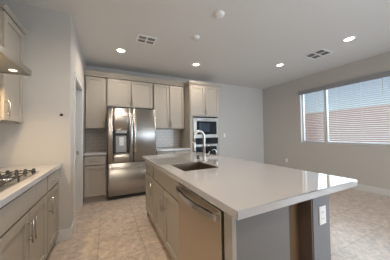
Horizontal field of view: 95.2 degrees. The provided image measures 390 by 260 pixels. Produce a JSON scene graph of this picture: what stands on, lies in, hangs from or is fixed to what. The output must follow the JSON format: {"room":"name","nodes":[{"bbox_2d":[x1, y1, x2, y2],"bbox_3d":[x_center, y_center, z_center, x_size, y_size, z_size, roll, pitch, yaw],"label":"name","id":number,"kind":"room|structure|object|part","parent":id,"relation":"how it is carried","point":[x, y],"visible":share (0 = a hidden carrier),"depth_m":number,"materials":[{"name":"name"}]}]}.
{"room":"kitchen","nodes":[
{"label":"kitchen","id":0,"kind":"room"},
{"bbox_2d":[0,0,71,229],"bbox_3d":[-1.893,-0.059,2.056,0.773,2.740,0.120,0,-2,-26],"label":"wall","id":1,"kind":"structure","parent":0,"point":[44,136],"depth_m":2.08,"materials":[{"name":"paint"}]},
{"bbox_2d":[54,228,71,242],"bbox_3d":[-1.571,1.242,2.100,0.192,0.130,0.014,0,-2,-26],"label":"baseboard","id":2,"kind":"structure","parent":1,"relation":"attached to","point":[64,234],"depth_m":2.11,"materials":[{"name":"white paint"}]},
{"bbox_2d":[72,20,85,222],"bbox_3d":[-1.995,-0.035,2.998,0.120,2.740,1.660,0,-2,-26],"label":"wall","id":3,"kind":"structure","parent":0,"point":[78,63],"depth_m":2.54,"materials":[{"name":"paint"}]},
{"bbox_2d":[71,219,74,235],"bbox_3d":[-1.548,1.246,2.255,0.014,0.130,0.243,0,-2,-26],"label":"baseboard","id":4,"kind":"structure","parent":3,"relation":"attached to","point":[73,223],"depth_m":2.26,"materials":[{"name":"white paint"}]},
{"bbox_2d":[74,72,82,226],"bbox_3d":[-1.871,0.274,2.760,0.139,2.107,0.894,0,-2,-26],"label":"door","id":5,"kind":"structure","parent":3,"relation":"in","point":[78,88],"depth_m":3.09,"materials":[{"name":"white paint"}]},
{"bbox_2d":[86,65,263,191],"bbox_3d":[-0.363,-0.016,4.800,5.950,2.740,0.120,0,-2,-26],"label":"wall","id":6,"kind":"structure","parent":0,"point":[240,108],"depth_m":5.58,"materials":[{"name":"paint"}]},
{"bbox_2d":[85,76,106,128],"bbox_3d":[-2.062,-0.553,3.709,0.389,1.059,0.354,0,-2,-26],"label":"upper cabinet","id":7,"kind":"object","parent":6,"relation":"attached to","point":[95,87],"visible":1,"depth_m":3.59,"materials":[{"name":"beige paint"}]},
{"bbox_2d":[86,129,106,150],"bbox_3d":[-2.126,0.212,3.847,0.395,0.458,0.008,0,-2,-26],"label":"tile backsplash","id":8,"kind":"structure","parent":6,"relation":"attached to","point":[96,139],"depth_m":3.84,"materials":[{"name":"grey tile"}]},
{"bbox_2d":[106,78,152,108],"bbox_3d":[-1.457,-0.784,4.016,0.965,0.600,0.354,0,-2,-26],"label":"upper cabinet","id":9,"kind":"object","parent":6,"relation":"attached to","point":[120,93],"visible":1,"depth_m":3.87,"materials":[{"name":"beige paint"}]},
{"bbox_3d":[-1.610,-0.785,3.793,0.462,0.574,0.020,0,-2,-26],"label":"door","id":10,"kind":"part","parent":9,"relation":"part of","materials":[{"name":"beige paint"}]},
{"bbox_2d":[84,69,184,86],"bbox_3d":[-1.226,-1.136,3.986,2.140,0.094,0.095,0,-2,-26],"label":"crown molding","id":11,"kind":"structure","parent":9,"relation":"on","point":[92,73],"depth_m":3.88,"materials":[{"name":"beige paint"}]},
{"bbox_3d":[-1.185,-0.786,4.004,0.455,0.574,0.020,0,-2,-26],"label":"door","id":12,"kind":"part","parent":9,"relation":"part of","materials":[{"name":"beige paint"}]},
{"bbox_2d":[153,84,183,128],"bbox_3d":[-0.670,-0.557,4.398,0.780,1.059,0.354,0,-2,-26],"label":"upper cabinet","id":13,"kind":"object","parent":6,"relation":"attached to","point":[168,100],"visible":0.95,"depth_m":4.26,"materials":[{"name":"beige paint"}]},
{"bbox_3d":[-0.783,-0.558,4.196,0.366,1.033,0.020,0,-2,-26],"label":"door","id":14,"kind":"part","parent":13,"relation":"part of","materials":[{"name":"beige paint"}]},
{"bbox_3d":[-0.441,-0.559,4.365,0.365,1.033,0.020,0,-2,-26],"label":"door","id":15,"kind":"part","parent":13,"relation":"part of","materials":[{"name":"beige paint"}]},
{"bbox_2d":[156,129,180,147],"bbox_3d":[-0.741,0.208,4.533,0.794,0.458,0.008,0,-2,-26],"label":"tile backsplash","id":16,"kind":"structure","parent":6,"relation":"attached to","point":[164,137],"depth_m":4.55,"materials":[{"name":"grey tile"}]},
{"bbox_2d":[11,0,389,88],"bbox_3d":[1.372,-1.572,1.287,6.250,0.150,8.100,0,-2,-26],"label":"ceiling","id":17,"kind":"structure","parent":0,"point":[244,47],"depth_m":2.71,"materials":[{"name":"white paint"}]},
{"bbox_2d":[115,48,125,52],"bbox_3d":[-1.315,-1.408,3.161,0.180,0.006,0.180,0,-2,-26],"label":"recessed light","id":18,"kind":"object","parent":17,"relation":"in","point":[120,50],"visible":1,"depth_m":3.15,"materials":[{"name":"white glass"}]},
{"bbox_2d":[135,34,157,45],"bbox_3d":[-0.769,-1.424,2.817,0.300,0.008,0.240,0,-2,-26],"label":"ceiling vent","id":19,"kind":"object","parent":17,"relation":"in","point":[140,38],"visible":1,"depth_m":2.80,"materials":[{"name":"white plastic"}]},
{"bbox_2d":[192,35,199,39],"bbox_3d":[0.015,-1.426,2.758,0.116,0.030,0.116,0,-2,-26],"label":"smoke detector","id":20,"kind":"object","parent":17,"relation":"attached to","point":[195,37],"visible":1,"depth_m":2.73,"materials":[{"name":"white plastic"}]},
{"bbox_2d":[214,10,223,18],"bbox_3d":[0.302,-1.443,2.238,0.136,0.030,0.136,0,-2,-26],"label":"smoke detector","id":21,"kind":"object","parent":17,"relation":"attached to","point":[218,14],"visible":1,"depth_m":2.21,"materials":[{"name":"white plastic"}]},
{"bbox_2d":[303,48,332,59],"bbox_3d":[2.365,-1.457,3.428,0.360,0.008,0.360,0,-2,-26],"label":"ceiling vent","id":22,"kind":"object","parent":17,"relation":"in","point":[322,52],"visible":1,"depth_m":3.42,"materials":[{"name":"white plastic"}]},
{"bbox_2d":[342,36,355,41],"bbox_3d":[2.498,-1.472,2.886,0.180,0.006,0.180,0,-2,-26],"label":"recessed light","id":23,"kind":"object","parent":17,"relation":"in","point":[350,38],"visible":1,"depth_m":2.89,"materials":[{"name":"white glass"}]},
{"bbox_2d":[45,188,389,259],"bbox_3d":[1.415,1.292,1.218,6.250,0.100,8.100,0,-2,-26],"label":"floor","id":24,"kind":"structure","parent":0,"point":[121,228],"depth_m":2.26,"materials":[{"name":"beige tile"}]},
{"bbox_2d":[0,177,46,259],"bbox_3d":[-1.469,0.846,1.132,0.703,0.873,0.878,0,-2,-26],"label":"base cabinet","id":25,"kind":"object","parent":24,"relation":"on","point":[23,220],"visible":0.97,"depth_m":1.23,"materials":[{"name":"beige paint"}]},
{"bbox_3d":[-1.099,0.867,1.075,0.020,0.573,0.416,0,-2,-26],"label":"door","id":26,"kind":"part","parent":25,"relation":"part of","materials":[{"name":"beige paint"}]},
{"bbox_3d":[-1.159,0.715,1.257,0.036,0.160,0.011,0,-2,-26],"label":"handle","id":27,"kind":"part","parent":25,"relation":"part of","materials":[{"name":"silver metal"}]},
{"bbox_2d":[0,163,61,207],"bbox_3d":[-1.437,0.385,1.045,0.689,0.040,2.069,0,-2,-26],"label":"countertop","id":28,"kind":"structure","parent":25,"relation":"on","point":[11,193],"depth_m":1.39,"materials":[{"name":"white stone"}]},
{"bbox_2d":[0,168,39,192],"bbox_3d":[-1.430,0.344,1.070,0.525,0.043,0.945,0,-2,-26],"label":"gas cooktop","id":29,"kind":"object","parent":28,"relation":"in","point":[7,180],"visible":1,"depth_m":1.31,"materials":[{"name":"metal"}]},
{"bbox_3d":[-1.186,0.717,1.310,0.036,0.160,0.011,0,-2,-26],"label":"handle","id":30,"kind":"part","parent":25,"relation":"part of","materials":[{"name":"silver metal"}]},
{"bbox_3d":[-1.290,0.879,1.460,0.020,0.573,0.416,0,-2,-26],"label":"door","id":31,"kind":"part","parent":25,"relation":"part of","materials":[{"name":"beige paint"}]},
{"bbox_2d":[45,169,59,254],"bbox_3d":[-1.765,0.865,1.730,0.704,0.873,0.453,0,-2,-26],"label":"base cabinet","id":32,"kind":"object","parent":24,"relation":"on","point":[52,193],"visible":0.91,"depth_m":1.83,"materials":[{"name":"beige paint"}]},
{"bbox_3d":[-1.385,0.729,1.714,0.036,0.160,0.011,0,-2,-26],"label":"handle","id":33,"kind":"part","parent":32,"relation":"part of","materials":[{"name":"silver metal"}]},
{"bbox_3d":[-1.496,0.517,1.875,0.020,0.141,0.421,0,-2,-26],"label":"drawer","id":34,"kind":"part","parent":32,"relation":"part of","materials":[{"name":"beige paint"}]},
{"bbox_2d":[83,155,105,202],"bbox_3d":[-1.971,0.911,3.541,0.368,0.873,0.654,0,-2,-26],"label":"base cabinet","id":35,"kind":"object","parent":24,"relation":"on","point":[94,166],"visible":0.98,"depth_m":3.29,"materials":[{"name":"beige paint"}]},
{"bbox_3d":[-1.850,0.567,3.297,0.338,0.162,0.020,0,-2,-26],"label":"drawer","id":36,"kind":"part","parent":35,"relation":"part of","materials":[{"name":"beige paint"}]},
{"bbox_3d":[-1.844,0.942,3.288,0.338,0.552,0.020,0,-2,-26],"label":"door","id":37,"kind":"part","parent":35,"relation":"part of","materials":[{"name":"beige paint"}]},
{"bbox_2d":[83,150,106,155],"bbox_3d":[-1.978,0.453,3.560,0.375,0.040,0.639,0,-2,-26],"label":"countertop","id":38,"kind":"structure","parent":35,"relation":"on","point":[97,152],"depth_m":3.36,"materials":[{"name":"white stone"}]},
{"bbox_2d":[107,107,155,199],"bbox_3d":[-1.351,0.457,3.798,0.928,1.775,0.692,0,-2,-26],"label":"refrigerator","id":39,"kind":"object","parent":24,"relation":"on","point":[131,133],"visible":0.92,"depth_m":3.51,"materials":[{"name":"silver metal"}]},
{"bbox_3d":[-1.459,0.104,3.489,0.462,1.060,0.069,0,-2,-26],"label":"door","id":40,"kind":"part","parent":39,"relation":"part of","materials":[{"name":"silver metal"}]},
{"bbox_3d":[-1.452,0.276,3.503,0.230,0.323,0.020,0,-2,-26],"label":"recess panel","id":41,"kind":"part","parent":39,"relation":"part of","materials":[{"name":"silver metal"}]},
{"bbox_3d":[-1.237,0.950,3.572,0.928,0.615,0.069,0,-2,-26],"label":"freezer drawer","id":42,"kind":"part","parent":39,"relation":"part of","materials":[{"name":"silver metal"}]},
{"bbox_3d":[-1.249,0.066,3.512,0.024,0.783,0.070,0,-2,-26],"label":"handle","id":43,"kind":"part","parent":39,"relation":"part of","materials":[{"name":"silver metal"}]},
{"bbox_3d":[-1.187,0.066,3.543,0.024,0.783,0.070,0,-2,-26],"label":"handle","id":44,"kind":"part","parent":39,"relation":"part of","materials":[{"name":"silver metal"}]},
{"bbox_3d":[-1.041,0.102,3.696,0.462,1.060,0.069,0,-2,-26],"label":"door","id":45,"kind":"part","parent":39,"relation":"part of","materials":[{"name":"silver metal"}]},
{"bbox_2d":[145,161,154,223],"bbox_3d":[-0.366,0.864,2.585,0.666,0.873,0.533,0,-2,-26],"label":"base cabinet","id":46,"kind":"object","parent":24,"relation":"on","point":[149,169],"visible":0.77,"depth_m":2.43,"materials":[{"name":"beige paint"}]},
{"bbox_3d":[-0.628,0.529,2.466,0.020,0.162,0.501,0,-2,-26],"label":"drawer","id":47,"kind":"part","parent":46,"relation":"part of","materials":[{"name":"beige paint"}]},
{"bbox_2d":[154,167,178,259],"bbox_3d":[-0.053,0.845,1.953,0.664,0.873,0.875,0,-2,-26],"label":"base cabinet","id":48,"kind":"object","parent":24,"relation":"on","point":[166,215],"visible":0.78,"depth_m":1.74,"materials":[{"name":"beige paint"}]},
{"bbox_3d":[-0.405,0.890,2.016,0.020,0.552,0.414,0,-2,-26],"label":"door","id":49,"kind":"part","parent":48,"relation":"part of","materials":[{"name":"beige paint"}]},
{"bbox_3d":[-0.315,0.509,1.833,0.020,0.162,0.843,0,-2,-26],"label":"false drawer","id":50,"kind":"part","parent":48,"relation":"part of","materials":[{"name":"beige paint"}]},
{"bbox_3d":[-0.214,0.878,1.633,0.020,0.552,0.414,0,-2,-26],"label":"door","id":51,"kind":"part","parent":48,"relation":"part of","materials":[{"name":"beige paint"}]},
{"bbox_2d":[142,152,356,219],"bbox_3d":[0.132,0.383,1.953,1.007,0.040,2.227,0,-2,-26],"label":"countertop","id":52,"kind":"structure","parent":48,"relation":"on","point":[242,189],"depth_m":1.14,"materials":[{"name":"white stone"}]},
{"bbox_2d":[170,162,217,170],"bbox_3d":[-0.020,0.471,1.803,0.365,0.211,0.423,0,-2,-26],"label":"sink","id":53,"kind":"object","parent":52,"relation":"in","point":[194,165],"visible":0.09,"depth_m":2.00,"materials":[{"name":"metal"}]},
{"bbox_2d":[192,130,209,160],"bbox_3d":[0.067,0.183,2.079,0.242,0.368,0.062,0,-2,-35],"label":"kitchen faucet","id":54,"kind":"object","parent":52,"relation":"on","point":[197,131],"visible":1,"depth_m":2.09,"materials":[{"name":"silver metal"}]},
{"bbox_3d":[0.049,0.140,2.064,0.186,0.283,0.031,0,-2,-40],"label":"spout","id":55,"kind":"part","parent":54,"relation":"part of","materials":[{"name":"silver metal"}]},
{"bbox_2d":[156,150,189,154],"bbox_3d":[-0.585,0.907,4.227,0.787,0.873,0.654,0,-2,-26],"label":"base cabinet","id":56,"kind":"object","parent":24,"relation":"on","point":[178,151],"visible":0.06,"depth_m":3.98,"materials":[{"name":"beige paint"}]},
{"bbox_3d":[-0.638,0.563,3.897,0.369,0.162,0.020,0,-2,-26],"label":"drawer","id":57,"kind":"part","parent":56,"relation":"part of","materials":[{"name":"beige paint"}]},
{"bbox_2d":[156,147,190,151],"bbox_3d":[-0.598,0.449,4.244,0.796,0.040,0.639,0,-2,-26],"label":"countertop","id":58,"kind":"structure","parent":56,"relation":"on","point":[160,148],"depth_m":4.06,"materials":[{"name":"white stone"}]},
{"bbox_3d":[-0.292,0.562,4.068,0.370,0.162,0.020,0,-2,-26],"label":"drawer","id":59,"kind":"part","parent":56,"relation":"part of","materials":[{"name":"beige paint"}]},
{"bbox_2d":[176,183,224,259],"bbox_3d":[0.249,0.826,1.275,0.666,0.868,0.595,0,-2,-26],"label":"dishwasher","id":60,"kind":"object","parent":24,"relation":"on","point":[201,223],"visible":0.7,"depth_m":1.10,"materials":[{"name":"silver metal"}]},
{"bbox_3d":[-0.028,0.453,1.147,0.058,0.032,0.579,0,-2,-26],"label":"handle","id":61,"kind":"part","parent":60,"relation":"part of","materials":[{"name":"silver metal"}]},
{"bbox_2d":[180,81,220,155],"bbox_3d":[0.129,0.100,4.595,0.880,2.482,0.674,0,-2,-26],"label":"tall cabinet","id":62,"kind":"object","parent":24,"relation":"on","point":[201,99],"visible":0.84,"depth_m":4.34,"materials":[{"name":"beige paint"}]},
{"bbox_3d":[0.067,-0.711,4.264,0.386,0.706,0.020,0,-2,-26],"label":"door","id":63,"kind":"part","parent":62,"relation":"part of","materials":[{"name":"beige paint"}]},
{"bbox_3d":[0.110,-1.109,4.627,0.880,0.062,0.669,0,-2,-26],"label":"crown molding","id":64,"kind":"part","parent":62,"relation":"part of","materials":[{"name":"beige paint"}]},
{"bbox_2d":[193,118,217,137],"bbox_3d":[0.187,-0.047,4.501,0.684,0.480,0.465,0,-2,-26],"label":"microwave","id":65,"kind":"object","parent":62,"relation":"in","point":[209,126],"visible":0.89,"depth_m":4.34,"materials":[{"name":"silver metal"}]},
{"bbox_3d":[0.214,-0.052,4.316,0.399,0.318,0.018,0,-2,-26],"label":"door","id":66,"kind":"part","parent":65,"relation":"part of","materials":[{"name":"black glass"}]},
{"bbox_3d":[0.465,-0.052,4.441,0.158,0.318,0.018,0,-2,-26],"label":"control panel","id":67,"kind":"part","parent":65,"relation":"part of","materials":[{"name":"black glass"}]},
{"bbox_2d":[195,138,218,154],"bbox_3d":[0.166,0.560,4.546,0.684,0.720,0.632,0,-2,-26],"label":"wall oven","id":68,"kind":"object","parent":62,"relation":"in","point":[210,143],"visible":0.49,"depth_m":4.34,"materials":[{"name":"black glass"}]},
{"bbox_3d":[0.271,0.263,4.333,0.684,0.140,0.020,0,-2,-26],"label":"control panel","id":69,"kind":"part","parent":68,"relation":"part of","materials":[{"name":"black glass"}]},
{"bbox_3d":[0.278,0.625,4.321,0.684,0.565,0.028,0,-2,-26],"label":"door","id":70,"kind":"part","parent":68,"relation":"part of","materials":[{"name":"silver metal"}]},
{"bbox_3d":[0.426,-0.712,4.442,0.386,0.706,0.020,0,-2,-26],"label":"door","id":71,"kind":"part","parent":62,"relation":"part of","materials":[{"name":"beige paint"}]},
{"bbox_2d":[224,206,289,259],"bbox_3d":[0.344,0.814,0.937,0.404,0.874,0.064,0,-2,-26],"label":"island end panel","id":72,"kind":"object","parent":24,"relation":"on","point":[264,236],"visible":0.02,"depth_m":0.91,"materials":[{"name":"grey paint"}]},
{"bbox_2d":[289,203,298,259],"bbox_3d":[0.591,0.815,1.137,0.213,0.874,0.012,0,-2,-26],"label":"board","id":73,"kind":"object","parent":24,"relation":"on","point":[293,209],"visible":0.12,"depth_m":1.16,"materials":[{"name":"brown wood"}]},
{"bbox_2d":[312,194,330,259],"bbox_3d":[0.364,0.841,2.081,0.192,0.874,2.088,0,-2,-26],"label":"wall","id":74,"kind":"structure","parent":24,"relation":"on","point":[321,233],"depth_m":1.14,"materials":[{"name":"grey paint"}]},
{"bbox_2d":[298,199,313,259],"bbox_3d":[0.712,0.813,1.148,0.012,0.874,0.099,0,-2,-26],"label":"board","id":75,"kind":"object","parent":74,"relation":"attached to","point":[305,218],"visible":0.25,"depth_m":1.14,"materials":[{"name":"brown wood"}]},
{"bbox_2d":[319,205,325,224],"bbox_3d":[0.823,0.548,1.147,0.070,0.115,0.008,0,-2,-26],"label":"wall outlet","id":76,"kind":"object","parent":74,"relation":"attached to","point":[322,209],"visible":1,"depth_m":1.14,"materials":[{"name":"white plastic"}]},
{"bbox_2d":[262,51,389,189],"bbox_3d":[4.127,-0.136,2.606,0.150,2.740,8.040,0,-2,-26],"label":"wall","id":77,"kind":"structure","parent":0,"point":[369,165],"depth_m":4.49,"materials":[{"name":"paint"}]},
{"bbox_2d":[298,71,389,94],"bbox_3d":[3.421,-1.042,3.803,0.043,0.099,2.520,0,-2,-26],"label":"blind valance","id":78,"kind":"object","parent":77,"relation":"attached to","point":[383,74],"visible":1,"depth_m":3.89,"materials":[{"name":"grey plastic"}]},
{"bbox_2d":[300,90,389,145],"bbox_3d":[3.505,-0.380,3.824,0.142,1.395,2.480,0,-2,-26],"label":"window","id":79,"kind":"structure","parent":77,"relation":"in","point":[302,111],"depth_m":4.41,"materials":[{"name":"white plastic"}]},
{"bbox_2d":[302,92,324,142],"bbox_3d":[3.065,-0.363,4.644,0.062,1.375,0.510,0,-2,-26],"label":"window blind","id":80,"kind":"object","parent":79,"relation":"attached to","point":[317,124],"visible":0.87,"depth_m":4.61,"materials":[{"name":"white plastic"}]},
{"bbox_3d":[3.488,0.308,3.794,0.082,0.018,2.480,0,-2,-26],"label":"sill","id":81,"kind":"part","parent":79,"relation":"part of","materials":[{"name":"white paint"}]},
{"bbox_2d":[325,78,389,144],"bbox_3d":[3.610,-0.398,3.544,0.062,1.375,1.805,0,-2,-26],"label":"window blind","id":82,"kind":"object","parent":79,"relation":"attached to","point":[363,140],"visible":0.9,"depth_m":3.78,"materials":[{"name":"white plastic"}]},
{"bbox_3d":[3.624,0.280,3.530,0.052,0.019,1.805,0,-2,-26],"label":"rail","id":83,"kind":"part","parent":82,"relation":"part of","materials":[{"name":"white plastic"}]},
{"bbox_2d":[351,184,389,196],"bbox_3d":[3.396,1.211,3.904,0.014,0.130,4.750,0,-2,-26],"label":"baseboard","id":84,"kind":"structure","parent":77,"relation":"attached to","point":[385,192],"depth_m":3.56,"materials":[{"name":"white paint"}]},
{"bbox_3d":[-1.326,-0.119,-0.095,0.120,2.740,8.040,0,-2,-26],"label":"wall","id":85,"kind":"structure","parent":0,"visible":0},
{"bbox_2d":[0,3,27,123],"bbox_3d":[-1.938,-0.593,1.710,0.386,1.041,0.489,0,-2,-26],"label":"upper cabinet","id":86,"kind":"object","parent":85,"relation":"attached to","point":[12,32],"visible":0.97,"depth_m":1.73,"materials":[{"name":"beige paint"}]},
{"bbox_3d":[-1.693,-0.203,1.613,0.036,0.160,0.011,0,-2,-26],"label":"handle","id":87,"kind":"part","parent":86,"relation":"part of","materials":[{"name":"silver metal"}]},
{"bbox_3d":[-1.953,-1.098,1.718,0.369,0.030,0.489,0,-2,-26],"label":"crown molding","id":88,"kind":"part","parent":86,"relation":"part of","materials":[{"name":"beige paint"}]},
{"bbox_2d":[0,44,31,75],"bbox_3d":[-1.517,-0.975,1.063,0.569,0.967,0.915,0,-2,-26],"label":"range hood","id":89,"kind":"object","parent":85,"relation":"attached to","point":[9,64],"visible":1,"depth_m":1.38,"materials":[{"name":"silver metal"}]},
{"label":"outside","id":90,"kind":"structure","parent":0,"visible":0},
{"bbox_3d":[2.820,1.521,9.163,3.320,0.180,34.000,0,-2,-26],"label":"ground","id":91,"kind":"structure","parent":90,"visible":0},
{"bbox_2d":[305,104,389,142],"bbox_3d":[4.156,0.372,9.861,0.200,2.110,34.000,0,-2,-26],"label":"fence","id":92,"kind":"object","parent":91,"relation":"on","point":[365,127],"visible":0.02,"depth_m":6.47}
]}

